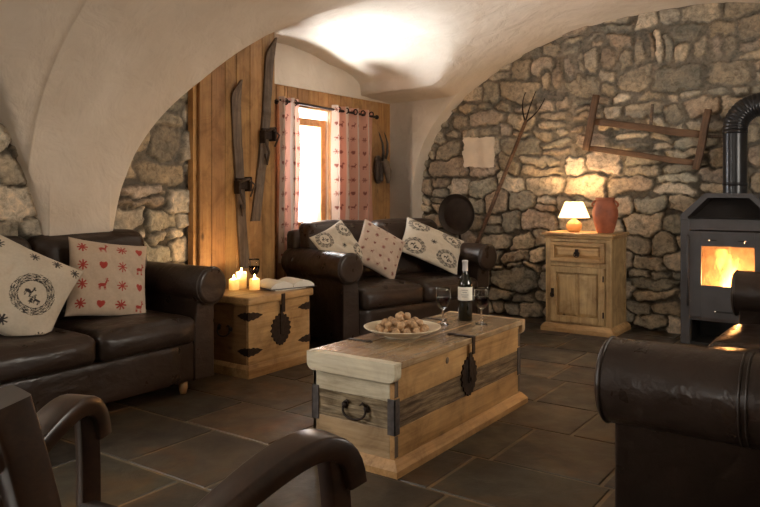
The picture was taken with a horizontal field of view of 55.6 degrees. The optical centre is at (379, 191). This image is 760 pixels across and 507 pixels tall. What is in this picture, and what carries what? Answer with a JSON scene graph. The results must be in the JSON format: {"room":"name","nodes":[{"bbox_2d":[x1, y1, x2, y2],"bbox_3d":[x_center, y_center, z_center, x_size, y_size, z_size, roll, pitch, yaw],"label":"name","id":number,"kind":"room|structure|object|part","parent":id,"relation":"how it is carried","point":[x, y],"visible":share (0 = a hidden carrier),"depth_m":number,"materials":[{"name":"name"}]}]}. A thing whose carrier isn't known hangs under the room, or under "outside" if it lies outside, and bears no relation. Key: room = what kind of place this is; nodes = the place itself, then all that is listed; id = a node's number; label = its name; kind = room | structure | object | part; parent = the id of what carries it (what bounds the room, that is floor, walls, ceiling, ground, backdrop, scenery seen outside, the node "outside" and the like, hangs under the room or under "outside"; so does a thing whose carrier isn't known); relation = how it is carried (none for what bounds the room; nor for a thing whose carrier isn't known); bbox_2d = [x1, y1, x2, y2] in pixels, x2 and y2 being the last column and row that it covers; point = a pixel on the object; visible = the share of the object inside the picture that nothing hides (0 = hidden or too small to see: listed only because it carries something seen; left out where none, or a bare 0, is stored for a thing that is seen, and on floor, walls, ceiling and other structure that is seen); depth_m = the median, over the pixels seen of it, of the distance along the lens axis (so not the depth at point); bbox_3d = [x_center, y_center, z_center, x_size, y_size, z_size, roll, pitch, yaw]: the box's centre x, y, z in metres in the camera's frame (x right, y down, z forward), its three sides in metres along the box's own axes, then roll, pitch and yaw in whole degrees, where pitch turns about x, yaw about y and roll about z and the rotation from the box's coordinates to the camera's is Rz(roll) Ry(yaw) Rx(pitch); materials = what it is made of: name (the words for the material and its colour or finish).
{"room":"living room","nodes":[
{"label":"living room","id":0,"kind":"room"},
{"bbox_2d":[0,32,274,288],"bbox_3d":[-1.839,-0.110,4.397,0.083,2.620,3.394,0,0,35],"label":"wall","id":1,"kind":"structure","parent":0,"point":[217,239],"depth_m":5.32,"materials":[{"name":"brown wood"}]},
{"bbox_2d":[188,84,196,264],"bbox_3d":[-1.125,-0.100,5.476,0.055,2.600,0.800,0,0,35],"label":"trim","id":2,"kind":"structure","parent":1,"relation":"attached to","point":[192,93],"depth_m":5.15,"materials":[{"name":"brown wood"}]},
{"bbox_2d":[231,80,255,268],"bbox_3d":[-1.012,-0.130,5.413,0.124,1.420,0.188,0,0,35],"label":"ski","id":3,"kind":"object","parent":1,"relation":"attached to","point":[242,184],"visible":0.99,"depth_m":5.41,"materials":[{"name":"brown wood"}]},
{"bbox_2d":[250,37,279,220],"bbox_3d":[-0.877,-0.497,5.604,0.124,1.445,0.250,0,0,35],"label":"ski","id":4,"kind":"object","parent":1,"relation":"attached to","point":[266,134],"visible":0.99,"depth_m":5.63,"materials":[{"name":"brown wood"}]},
{"bbox_2d":[113,92,190,264],"bbox_3d":[-1.591,-0.050,4.868,0.079,2.500,0.950,0,0,35],"label":"wall","id":5,"kind":"structure","parent":0,"point":[154,198],"depth_m":4.99,"materials":[{"name":"stone"}]},
{"bbox_2d":[299,108,327,220],"bbox_3d":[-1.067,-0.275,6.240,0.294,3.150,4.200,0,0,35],"label":"window pane","id":6,"kind":"structure","parent":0,"point":[309,132],"depth_m":6.92,"materials":[{"name":"white glass"}]},
{"bbox_2d":[275,43,387,103],"bbox_3d":[-0.536,-1.238,6.699,0.038,0.625,2.260,0,0,35],"label":"wall","id":7,"kind":"structure","parent":0,"point":[294,67],"depth_m":6.53,"materials":[{"name":"paint"}]},
{"bbox_2d":[275,84,389,279],"bbox_3d":[-0.529,0.128,6.719,0.035,2.145,2.198,0,0,35],"label":"wood paneling","id":8,"kind":"structure","parent":7,"relation":"in","point":[381,191],"depth_m":6.82,"materials":[{"name":"brown wood"}]},
{"bbox_2d":[298,118,325,228],"bbox_3d":[-0.764,-0.152,6.606,0.330,1.045,0.635,0,0,35],"label":"window","id":9,"kind":"structure","parent":8,"relation":"attached to","point":[320,125],"depth_m":6.78,"materials":[{"name":"brown wood"}]},
{"bbox_2d":[275,99,378,118],"bbox_3d":[-0.465,-0.762,6.674,0.122,0.044,1.444,0,-1,35],"label":"curtain rod","id":10,"kind":"object","parent":8,"relation":"attached to","point":[276,100],"visible":0.76,"depth_m":6.49,"materials":[{"name":"black metal"}]},
{"bbox_2d":[278,96,299,262],"bbox_3d":[-0.773,-0.102,6.156,0.098,1.405,0.244,0,0,32],"label":"curtain","id":11,"kind":"object","parent":10,"relation":"hanging from","point":[289,117],"visible":0.88,"depth_m":6.16,"materials":[{"name":"pink fabric"}]},
{"bbox_2d":[331,105,373,221],"bbox_3d":[-0.249,-0.102,6.908,0.097,1.405,0.650,0,0,35],"label":"curtain","id":12,"kind":"object","parent":10,"relation":"hanging from","point":[351,134],"visible":0.73,"depth_m":6.91,"materials":[{"name":"pink fabric"}]},
{"bbox_2d":[373,132,390,183],"bbox_3d":[0.031,-0.351,7.353,0.139,0.530,0.172,0,0,35],"label":"trophy","id":13,"kind":"object","parent":8,"relation":"attached to","point":[381,167],"visible":1,"depth_m":7.34,"materials":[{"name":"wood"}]},
{"bbox_2d":[48,313,707,506],"bbox_3d":[0.058,1.206,2.401,6.540,0.012,9.600,0,0,35],"label":"floor","id":14,"kind":"structure","parent":0,"point":[165,447],"depth_m":3.41,"materials":[{"name":"tile"}]},
{"bbox_2d":[0,229,225,412],"bbox_3d":[-1.997,0.719,3.718,0.903,0.962,2.438,0,0,35],"label":"leather sofa","id":15,"kind":"object","parent":14,"relation":"on","point":[110,359],"visible":0.62,"depth_m":4.03,"materials":[{"name":"brown leather"}]},
{"bbox_2d":[4,236,31,249],"bbox_3d":[-2.175,0.502,3.842,0.314,0.519,0.654,0,0,35],"label":"cushion","id":16,"kind":"object","parent":15,"relation":"on","point":[28,244],"depth_m":4.03,"materials":[{"name":"beige fabric"}]},
{"bbox_2d":[0,235,83,335],"bbox_3d":[-1.865,0.455,3.688,0.661,0.523,0.318,0,0,-25],"label":"cushion","id":17,"kind":"object","parent":15,"relation":"on","point":[35,287],"visible":1,"depth_m":3.67,"materials":[{"name":"fabric"}]},
{"bbox_2d":[0,327,95,384],"bbox_3d":[-1.915,0.806,3.660,0.703,0.187,0.652,0,0,35],"label":"seat cushion","id":18,"kind":"object","parent":15,"relation":"on","point":[58,352],"depth_m":3.52,"materials":[{"name":"brown leather"}]},
{"bbox_2d":[28,229,147,319],"bbox_3d":[-1.768,0.502,4.424,0.314,0.526,0.754,0,0,35],"label":"cushion","id":19,"kind":"object","parent":15,"relation":"on","point":[56,248],"depth_m":4.25,"materials":[{"name":"beige fabric"}]},
{"bbox_2d":[64,237,146,316],"bbox_3d":[-1.584,0.486,4.202,0.534,0.456,0.218,0,0,-39],"label":"cushion","id":20,"kind":"object","parent":15,"relation":"on","point":[112,281],"visible":0.94,"depth_m":4.14,"materials":[{"name":"fabric"}]},
{"bbox_2d":[54,310,194,361],"bbox_3d":[-1.537,0.807,4.201,0.703,0.187,0.652,0,0,35],"label":"seat cushion","id":21,"kind":"object","parent":15,"relation":"on","point":[120,338],"depth_m":4.00,"materials":[{"name":"brown leather"}]},
{"bbox_3d":[-1.350,0.792,4.608,0.822,0.675,0.230,0,0,35],"label":"armrest","id":22,"kind":"part","parent":15,"relation":"part of","materials":[{"name":"brown leather"}]},
{"bbox_2d":[0,385,366,506],"bbox_3d":[-0.516,0.740,1.326,0.800,0.925,0.665,0,0,27],"label":"wooden armchair","id":23,"kind":"object","parent":14,"relation":"on","point":[27,479],"visible":1,"depth_m":1.30,"materials":[{"name":"brown wood"}]},
{"bbox_3d":[-0.496,0.740,1.025,0.082,0.925,0.132,0,0,44],"label":"post","id":24,"kind":"part","parent":23,"relation":"part of","materials":[{"name":"brown wood"}]},
{"bbox_3d":[-0.754,0.588,1.556,0.078,0.220,0.469,0,0,15],"label":"armrest","id":25,"kind":"part","parent":23,"relation":"part of","materials":[{"name":"brown wood"}]},
{"bbox_3d":[-0.707,0.848,1.735,0.052,0.705,0.058,0,0,43],"label":"leg","id":26,"kind":"part","parent":23,"relation":"part of","materials":[{"name":"brown wood"}]},
{"bbox_3d":[-0.515,0.760,1.348,0.709,0.040,0.523,0,0,28],"label":"seat","id":27,"kind":"part","parent":23,"relation":"part of","materials":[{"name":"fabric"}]},
{"bbox_3d":[-0.269,0.579,1.235,0.602,0.240,0.076,0,0,-43],"label":"armrest","id":28,"kind":"part","parent":23,"relation":"part of","materials":[{"name":"brown wood"}]},
{"bbox_3d":[-0.090,0.848,1.402,0.064,0.705,0.046,0,0,-45],"label":"leg","id":29,"kind":"part","parent":23,"relation":"part of","materials":[{"name":"brown wood"}]},
{"bbox_2d":[214,286,312,379],"bbox_3d":[-0.850,0.940,5.002,0.490,0.520,0.659,0,0,35],"label":"chest","id":30,"kind":"object","parent":14,"relation":"on","point":[261,332],"visible":0.91,"depth_m":4.78,"materials":[{"name":"brown wood"}]},
{"bbox_3d":[-1.036,0.929,4.744,0.125,0.051,0.023,0,0,35],"label":"handle","id":31,"kind":"part","parent":30,"relation":"part of","materials":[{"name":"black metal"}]},
{"bbox_3d":[-1.028,0.932,4.774,0.418,0.395,0.022,0,0,35],"label":"panel","id":32,"kind":"part","parent":30,"relation":"part of","materials":[{"name":"brown wood"}]},
{"bbox_2d":[229,278,238,290],"bbox_3d":[-1.015,0.626,5.002,0.072,0.106,0.072,0,0,35],"label":"pillar candle","id":33,"kind":"object","parent":30,"relation":"on","point":[233,283],"visible":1,"depth_m":4.97,"materials":[{"name":"beige wax"}]},
{"bbox_2d":[236,271,246,288],"bbox_3d":[-0.980,0.607,5.087,0.076,0.146,0.076,0,0,35],"label":"pillar candle","id":34,"kind":"object","parent":30,"relation":"on","point":[241,275],"visible":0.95,"depth_m":5.05,"materials":[{"name":"beige wax"}]},
{"bbox_2d":[248,258,259,277],"bbox_3d":[-0.900,0.579,5.147,0.082,0.201,0.082,0,0,35],"label":"wine glass","id":35,"kind":"object","parent":30,"relation":"on","point":[253,264],"visible":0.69,"depth_m":5.12,"materials":[{"name":"white"}]},
{"bbox_2d":[249,278,259,289],"bbox_3d":[-0.872,0.625,5.005,0.072,0.109,0.072,0,0,35],"label":"pillar candle","id":36,"kind":"object","parent":30,"relation":"on","point":[254,283],"visible":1,"depth_m":4.97,"materials":[{"name":"beige wax"}]},
{"bbox_3d":[-0.845,0.707,4.998,0.462,0.054,0.644,0,0,35],"label":"lid","id":37,"kind":"part","parent":30,"relation":"part of","materials":[{"name":"brown wood"}]},
{"bbox_3d":[-0.683,0.932,4.885,0.022,0.395,0.600,0,0,35],"label":"panel","id":38,"kind":"part","parent":30,"relation":"part of","materials":[{"name":"brown wood"}]},
{"bbox_3d":[-0.670,0.928,4.877,0.006,0.217,0.202,0,0,35],"label":"lock plate","id":39,"kind":"part","parent":30,"relation":"part of","materials":[{"name":"black metal"}]},
{"bbox_2d":[264,287,305,290],"bbox_3d":[-0.674,0.675,5.064,0.264,0.008,0.169,0,0,-43],"label":"magazine","id":40,"kind":"object","parent":30,"relation":"on","point":[303,287],"visible":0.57,"depth_m":4.98,"materials":[{"name":"paper"}]},
{"bbox_2d":[260,277,315,290],"bbox_3d":[-0.675,0.644,5.112,0.376,0.053,0.255,0,0,-37],"label":"open book","id":41,"kind":"object","parent":40,"relation":"on","point":[285,282],"visible":0.88,"depth_m":5.03,"materials":[{"name":"paper"}]},
{"bbox_2d":[281,218,496,341],"bbox_3d":[0.100,0.718,6.143,1.730,0.964,0.903,0,0,-39],"label":"leather sofa","id":42,"kind":"object","parent":14,"relation":"on","point":[348,295],"visible":0.64,"depth_m":5.71,"materials":[{"name":"brown leather"}]},
{"bbox_3d":[-0.134,0.720,6.432,1.572,0.820,0.160,0,0,-39],"label":"frame","id":43,"kind":"part","parent":42,"relation":"part of","materials":[{"name":"brown leather"}]},
{"bbox_3d":[-0.468,0.792,5.659,0.230,0.675,0.822,0,0,-39],"label":"armrest","id":44,"kind":"part","parent":42,"relation":"part of","materials":[{"name":"brown leather"}]},
{"bbox_2d":[309,220,361,259],"bbox_3d":[-0.313,0.455,5.792,0.245,0.453,0.497,0,0,37],"label":"cushion","id":45,"kind":"object","parent":42,"relation":"on","point":[338,238],"visible":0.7,"depth_m":5.76,"materials":[{"name":"fabric"}]},
{"bbox_2d":[299,220,380,276],"bbox_3d":[-0.323,0.500,6.081,0.730,0.528,0.314,0,0,-39],"label":"cushion","id":46,"kind":"object","parent":42,"relation":"on","point":[307,229],"depth_m":5.94,"materials":[{"name":"beige fabric"}]},
{"bbox_2d":[358,219,405,278],"bbox_3d":[-0.005,0.469,5.979,0.545,0.490,0.241,0,0,-17],"label":"cushion","id":47,"kind":"object","parent":42,"relation":"on","point":[381,250],"visible":0.95,"depth_m":5.92,"materials":[{"name":"fabric"}]},
{"bbox_2d":[357,276,422,309],"bbox_3d":[-0.085,0.806,5.865,0.628,0.188,0.703,0,0,-39],"label":"seat cushion","id":48,"kind":"object","parent":42,"relation":"on","point":[374,292],"depth_m":5.62,"materials":[{"name":"brown leather"}]},
{"bbox_2d":[372,218,440,276],"bbox_3d":[0.249,0.501,6.544,0.730,0.521,0.314,0,0,-39],"label":"cushion","id":49,"kind":"object","parent":42,"relation":"on","point":[407,264],"depth_m":6.38,"materials":[{"name":"beige fabric"}]},
{"bbox_2d":[385,271,477,301],"bbox_3d":[0.409,0.808,6.266,0.628,0.185,0.703,0,0,-39],"label":"seat cushion","id":50,"kind":"object","parent":42,"relation":"on","point":[429,280],"depth_m":6.05,"materials":[{"name":"brown leather"}]},
{"bbox_2d":[402,217,464,273],"bbox_3d":[0.456,0.467,6.352,0.642,0.491,0.295,0,0,-4],"label":"cushion","id":51,"kind":"object","parent":42,"relation":"on","point":[424,242],"visible":0.98,"depth_m":6.28,"materials":[{"name":"fabric"}]},
{"bbox_3d":[0.691,0.792,6.598,0.230,0.675,0.822,0,0,-39],"label":"armrest","id":52,"kind":"part","parent":42,"relation":"part of","materials":[{"name":"brown leather"}]},
{"bbox_2d":[307,311,527,479],"bbox_3d":[0.244,0.957,3.705,0.521,0.486,1.350,0,0,35],"label":"chest","id":53,"kind":"object","parent":14,"relation":"on","point":[402,404],"visible":0.98,"depth_m":3.29,"materials":[{"name":"orange wood"}]},
{"bbox_3d":[-0.154,0.939,3.192,0.050,0.047,0.016,0,0,35],"label":"handle plate","id":54,"kind":"part","parent":53,"relation":"part of","materials":[{"name":"black metal"}]},
{"bbox_3d":[-0.117,0.974,3.155,0.136,0.051,0.023,0,0,35],"label":"handle","id":55,"kind":"part","parent":53,"relation":"part of","materials":[{"name":"black metal"}]},
{"bbox_3d":[-0.069,0.939,3.133,0.050,0.047,0.016,0,0,35],"label":"handle plate","id":56,"kind":"part","parent":53,"relation":"part of","materials":[{"name":"black metal"}]},
{"bbox_2d":[364,320,440,338],"bbox_3d":[0.112,0.698,3.621,0.390,0.049,0.390,0,0,35],"label":"plate","id":57,"kind":"object","parent":53,"relation":"on","point":[371,326],"visible":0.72,"depth_m":3.53,"materials":[{"name":"beige ceramic"}]},
{"bbox_2d":[377,326,384,331],"bbox_3d":[0.006,0.685,3.576,0.036,0.041,0.042,0,0,-44],"label":"walnut","id":58,"kind":"object","parent":57,"relation":"on","point":[380,328],"visible":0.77,"depth_m":3.56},
{"bbox_2d":[392,328,399,332],"bbox_3d":[0.079,0.685,3.510,0.041,0.044,0.040,0,0,27],"label":"walnut","id":59,"kind":"object","parent":57,"relation":"on","point":[395,330],"visible":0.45,"depth_m":3.50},
{"bbox_2d":[412,328,419,332],"bbox_3d":[0.177,0.685,3.529,0.039,0.038,0.042,0,0,44],"label":"walnut","id":60,"kind":"object","parent":57,"relation":"on","point":[415,330],"visible":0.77,"depth_m":3.52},
{"bbox_2d":[419,326,426,331],"bbox_3d":[0.212,0.684,3.566,0.038,0.037,0.036,0,0,21],"label":"walnut","id":61,"kind":"object","parent":57,"relation":"on","point":[422,329],"visible":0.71,"depth_m":3.55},
{"label":"walnut","id":62,"kind":"object","parent":57,"relation":"on","visible":0},
{"bbox_2d":[409,321,417,328],"bbox_3d":[0.165,0.655,3.550,0.042,0.038,0.035,0,0,11],"label":"walnut","id":63,"kind":"object","parent":62,"relation":"on","point":[412,324],"visible":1,"depth_m":3.54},
{"label":"walnut","id":64,"kind":"object","parent":57,"relation":"on","visible":0},
{"bbox_2d":[397,321,404,329],"bbox_3d":[0.102,0.655,3.531,0.042,0.044,0.039,0,0,-36],"label":"walnut","id":65,"kind":"object","parent":64,"relation":"on","point":[400,325],"visible":1,"depth_m":3.52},
{"label":"walnut","id":66,"kind":"object","parent":57,"relation":"on","visible":0},
{"bbox_2d":[416,319,422,326],"bbox_3d":[0.199,0.656,3.610,0.037,0.037,0.041,0,0,24],"label":"walnut","id":67,"kind":"object","parent":66,"relation":"on","point":[419,322],"visible":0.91,"depth_m":3.60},
{"label":"walnut","id":68,"kind":"object","parent":57,"relation":"on","visible":0},
{"bbox_2d":[404,320,410,327],"bbox_3d":[0.136,0.656,3.588,0.044,0.040,0.038,0,0,8],"label":"walnut","id":69,"kind":"object","parent":68,"relation":"on","point":[407,322],"visible":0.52,"depth_m":3.57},
{"label":"walnut","id":70,"kind":"object","parent":57,"relation":"on","visible":0},
{"bbox_2d":[381,318,388,325],"bbox_3d":[0.027,0.656,3.629,0.042,0.039,0.036,0,0,-17],"label":"walnut","id":71,"kind":"object","parent":70,"relation":"on","point":[383,321],"visible":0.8,"depth_m":3.62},
{"label":"walnut","id":72,"kind":"object","parent":57,"relation":"on","visible":0},
{"bbox_2d":[403,312,410,319],"bbox_3d":[0.136,0.625,3.612,0.037,0.042,0.039,0,0,-39],"label":"walnut","id":73,"kind":"object","parent":72,"relation":"on","point":[407,316],"visible":0.95,"depth_m":3.60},
{"label":"walnut","id":74,"kind":"object","parent":57,"relation":"on","visible":0},
{"bbox_2d":[385,321,391,327],"bbox_3d":[0.042,0.656,3.565,0.039,0.035,0.036,0,0,18],"label":"walnut","id":75,"kind":"object","parent":74,"relation":"on","point":[388,324],"visible":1,"depth_m":3.55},
{"bbox_3d":[0.249,0.738,3.701,0.487,0.030,1.250,0,0,35],"label":"lid","id":76,"kind":"part","parent":53,"relation":"part of","materials":[{"name":"brown wood"}]},
{"bbox_2d":[436,287,450,325],"bbox_3d":[0.343,0.622,3.916,0.082,0.201,0.082,0,0,35],"label":"wine glass","id":77,"kind":"object","parent":53,"relation":"on","point":[443,295],"visible":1,"depth_m":3.89,"materials":[{"name":"white"}]},
{"bbox_2d":[458,260,471,320],"bbox_3d":[0.480,0.553,4.058,0.081,0.338,0.081,0,0,35],"label":"wine bottle","id":78,"kind":"object","parent":53,"relation":"on","point":[464,283],"visible":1,"depth_m":4.03,"materials":[{"name":"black glass"}]},
{"bbox_3d":[0.444,0.917,3.590,0.008,0.197,0.169,0,0,35],"label":"lock plate","id":79,"kind":"part","parent":53,"relation":"part of","materials":[{"name":"black metal"}]},
{"bbox_2d":[474,287,488,324],"bbox_3d":[0.553,0.622,3.928,0.082,0.201,0.082,0,0,35],"label":"wine glass","id":80,"kind":"object","parent":53,"relation":"on","point":[481,294],"visible":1,"depth_m":3.90,"materials":[{"name":"white"}]},
{"bbox_2d":[475,91,544,242],"bbox_3d":[1.117,0.130,7.015,1.025,2.157,0.046,0,0,32],"label":"pitchfork","id":81,"kind":"object","parent":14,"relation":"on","point":[512,154],"visible":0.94,"depth_m":6.94,"materials":[{"name":"brown wood"}]},
{"bbox_2d":[541,230,630,337],"bbox_3d":[1.797,0.775,6.289,0.634,0.850,0.486,0,0,35],"label":"base cabinet","id":82,"kind":"object","parent":14,"relation":"on","point":[586,270],"visible":1,"depth_m":6.11,"materials":[{"name":"brown wood"}]},
{"bbox_3d":[1.602,0.875,6.168,0.182,0.370,0.013,0,0,35],"label":"panel","id":83,"kind":"part","parent":82,"relation":"part of","materials":[{"name":"brown wood"}]},
{"bbox_2d":[558,202,589,231],"bbox_3d":[1.702,0.218,6.316,0.270,0.262,0.270,0,0,35],"label":"table lamp","id":84,"kind":"object","parent":82,"relation":"on","point":[573,210],"visible":1,"depth_m":6.25,"materials":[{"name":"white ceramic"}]},
{"bbox_3d":[1.702,0.156,6.316,0.270,0.137,0.270,0,0,35],"label":"lamp shade","id":85,"kind":"part","parent":84,"relation":"part of","materials":[{"name":"beige fabric"}]},
{"bbox_3d":[1.663,0.520,6.097,0.052,0.071,0.015,0,0,35],"label":"drawer pull","id":86,"kind":"part","parent":82,"relation":"part of","materials":[{"name":"black metal"}]},
{"bbox_3d":[1.674,0.512,6.112,0.468,0.169,0.024,0,0,35],"label":"drawer","id":87,"kind":"part","parent":82,"relation":"part of","materials":[{"name":"brown wood"}]},
{"bbox_3d":[1.676,0.512,6.116,0.400,0.101,0.013,0,0,35],"label":"panel","id":88,"kind":"part","parent":82,"relation":"part of","materials":[{"name":"brown wood"}]},
{"bbox_3d":[1.674,0.875,6.112,0.468,0.474,0.024,0,0,35],"label":"door","id":89,"kind":"part","parent":82,"relation":"part of","materials":[{"name":"brown wood"}]},
{"bbox_3d":[1.684,0.770,6.127,0.568,0.740,0.020,0,0,35],"label":"frame","id":90,"kind":"part","parent":82,"relation":"part of","materials":[{"name":"brown wood"}]},
{"bbox_3d":[1.751,0.875,6.064,0.182,0.370,0.013,0,0,35],"label":"panel","id":91,"kind":"part","parent":82,"relation":"part of","materials":[{"name":"brown wood"}]},
{"bbox_2d":[591,197,618,232],"bbox_3d":[1.926,0.199,6.159,0.212,0.302,0.212,0,0,-18],"label":"jar","id":92,"kind":"object","parent":82,"relation":"on","point":[605,210],"visible":1,"depth_m":6.08,"materials":[{"name":"ceramic"}]},
{"bbox_2d":[594,270,759,506],"bbox_3d":[1.748,0.719,2.970,0.933,0.963,2.618,0,0,35],"label":"leather sofa","id":93,"kind":"object","parent":14,"relation":"on","point":[686,418],"visible":1,"depth_m":2.07,"materials":[{"name":"brown leather"}]},
{"bbox_2d":[707,324,759,349],"bbox_3d":[2.073,0.807,3.608,0.733,0.186,0.702,0,0,35],"label":"seat cushion","id":94,"kind":"object","parent":93,"relation":"on","point":[747,336],"depth_m":3.58,"materials":[{"name":"brown leather"}]},
{"bbox_2d":[708,347,759,353],"bbox_3d":[1.666,0.806,3.027,0.733,0.187,0.702,0,0,35],"label":"seat cushion","id":95,"kind":"object","parent":93,"relation":"on","point":[724,348],"depth_m":3.28,"materials":[{"name":"brown leather"}]},
{"bbox_3d":[2.406,0.792,3.943,0.852,0.675,0.260,0,0,35],"label":"armrest","id":96,"kind":"part","parent":93,"relation":"part of","materials":[{"name":"brown leather"}]},
{"bbox_2d":[680,193,759,345],"bbox_3d":[2.759,0.605,5.649,0.690,1.190,0.441,0,0,35],"label":"wood stove","id":97,"kind":"object","parent":14,"relation":"on","point":[720,232],"visible":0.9,"depth_m":5.65,"materials":[{"name":"grey metal"}]},
{"bbox_3d":[2.426,0.613,5.657,0.031,0.555,0.040,0,0,35],"label":"door handle","id":98,"kind":"part","parent":97,"relation":"part of","materials":[{"name":"grey metal"}]},
{"bbox_2d":[680,193,759,220],"bbox_3d":[2.776,0.113,5.674,0.690,0.205,0.380,0,0,35],"label":"hood","id":99,"kind":"object","parent":97,"relation":"attached to","point":[710,206],"depth_m":5.69,"materials":[{"name":"black metal"}]},
{"bbox_3d":[2.659,0.640,5.506,0.544,0.670,0.026,0,0,35],"label":"door","id":100,"kind":"part","parent":97,"relation":"part of","materials":[{"name":"grey metal"}]},
{"bbox_3d":[2.650,0.921,5.493,0.160,0.014,0.007,0,0,35],"label":"air lever","id":101,"kind":"part","parent":97,"relation":"part of","materials":[{"name":"metal"}]},
{"bbox_2d":[722,92,759,192],"bbox_3d":[3.029,-0.398,5.561,0.697,0.815,0.231,0,0,35],"label":"flue pipe","id":102,"kind":"object","parent":97,"relation":"on","point":[738,118],"visible":0.99,"depth_m":5.61,"materials":[{"name":"metal"}]},
{"bbox_2d":[0,0,759,235],"bbox_3d":[-0.218,-0.191,2.594,5.302,2.782,9.205,0,0,35],"label":"ceiling","id":103,"kind":"structure","parent":0,"point":[83,83],"depth_m":4.56,"materials":[{"name":"paint"}]},
{"bbox_2d":[421,2,759,333],"bbox_3d":[2.417,-0.275,6.199,5.250,2.950,0.082,0,0,35],"label":"wall","id":104,"kind":"structure","parent":0,"point":[686,61],"depth_m":6.45,"materials":[{"name":"stone"}]},
{"bbox_2d":[438,194,473,239],"bbox_3d":[0.777,0.333,7.264,0.414,0.629,0.047,0,0,35],"label":"pan","id":105,"kind":"object","parent":104,"relation":"attached to","point":[456,211],"visible":0.96,"depth_m":7.27,"materials":[{"name":"black metal"}]},
{"bbox_2d":[462,137,494,167],"bbox_3d":[0.977,-0.394,7.151,0.365,0.310,0.032,2,1,35],"label":"parchment","id":106,"kind":"object","parent":104,"relation":"attached to","point":[478,152],"visible":1,"depth_m":7.16,"materials":[{"name":"beige paper"}]},
{"bbox_2d":[582,94,722,169],"bbox_3d":[2.340,-0.528,6.178,1.216,0.692,0.068,0,0,35],"label":"wooden rack","id":107,"kind":"object","parent":104,"relation":"attached to","point":[702,134],"visible":0.88,"depth_m":6.19,"materials":[{"name":"brown wood"}]},
{"bbox_3d":[1.898,-0.623,6.476,0.062,0.504,0.049,13,7,34],"label":"post","id":108,"kind":"part","parent":107,"relation":"part of","materials":[{"name":"brown wood"}]},
{"bbox_3d":[2.272,-0.315,6.243,0.954,0.054,0.033,12,7,34],"label":"rail","id":109,"kind":"part","parent":107,"relation":"part of","materials":[{"name":"brown wood"}]},
{"bbox_3d":[2.315,-0.550,6.213,0.950,0.064,0.033,13,7,34],"label":"rail","id":110,"kind":"part","parent":107,"relation":"part of","materials":[{"name":"brown wood"}]},
{"bbox_3d":[2.660,-0.433,5.942,0.060,0.503,0.049,13,7,34],"label":"post","id":111,"kind":"part","parent":107,"relation":"part of","materials":[{"name":"brown wood"}]},
{"label":"walnut","id":112,"kind":"object","parent":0,"visible":0},
{"bbox_2d":[395,313,402,320],"bbox_3d":[0.095,0.625,3.603,0.039,0.042,0.040,0,0,-42],"label":"walnut","id":113,"kind":"object","parent":112,"relation":"on","point":[398,316],"visible":1,"depth_m":3.59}
]}

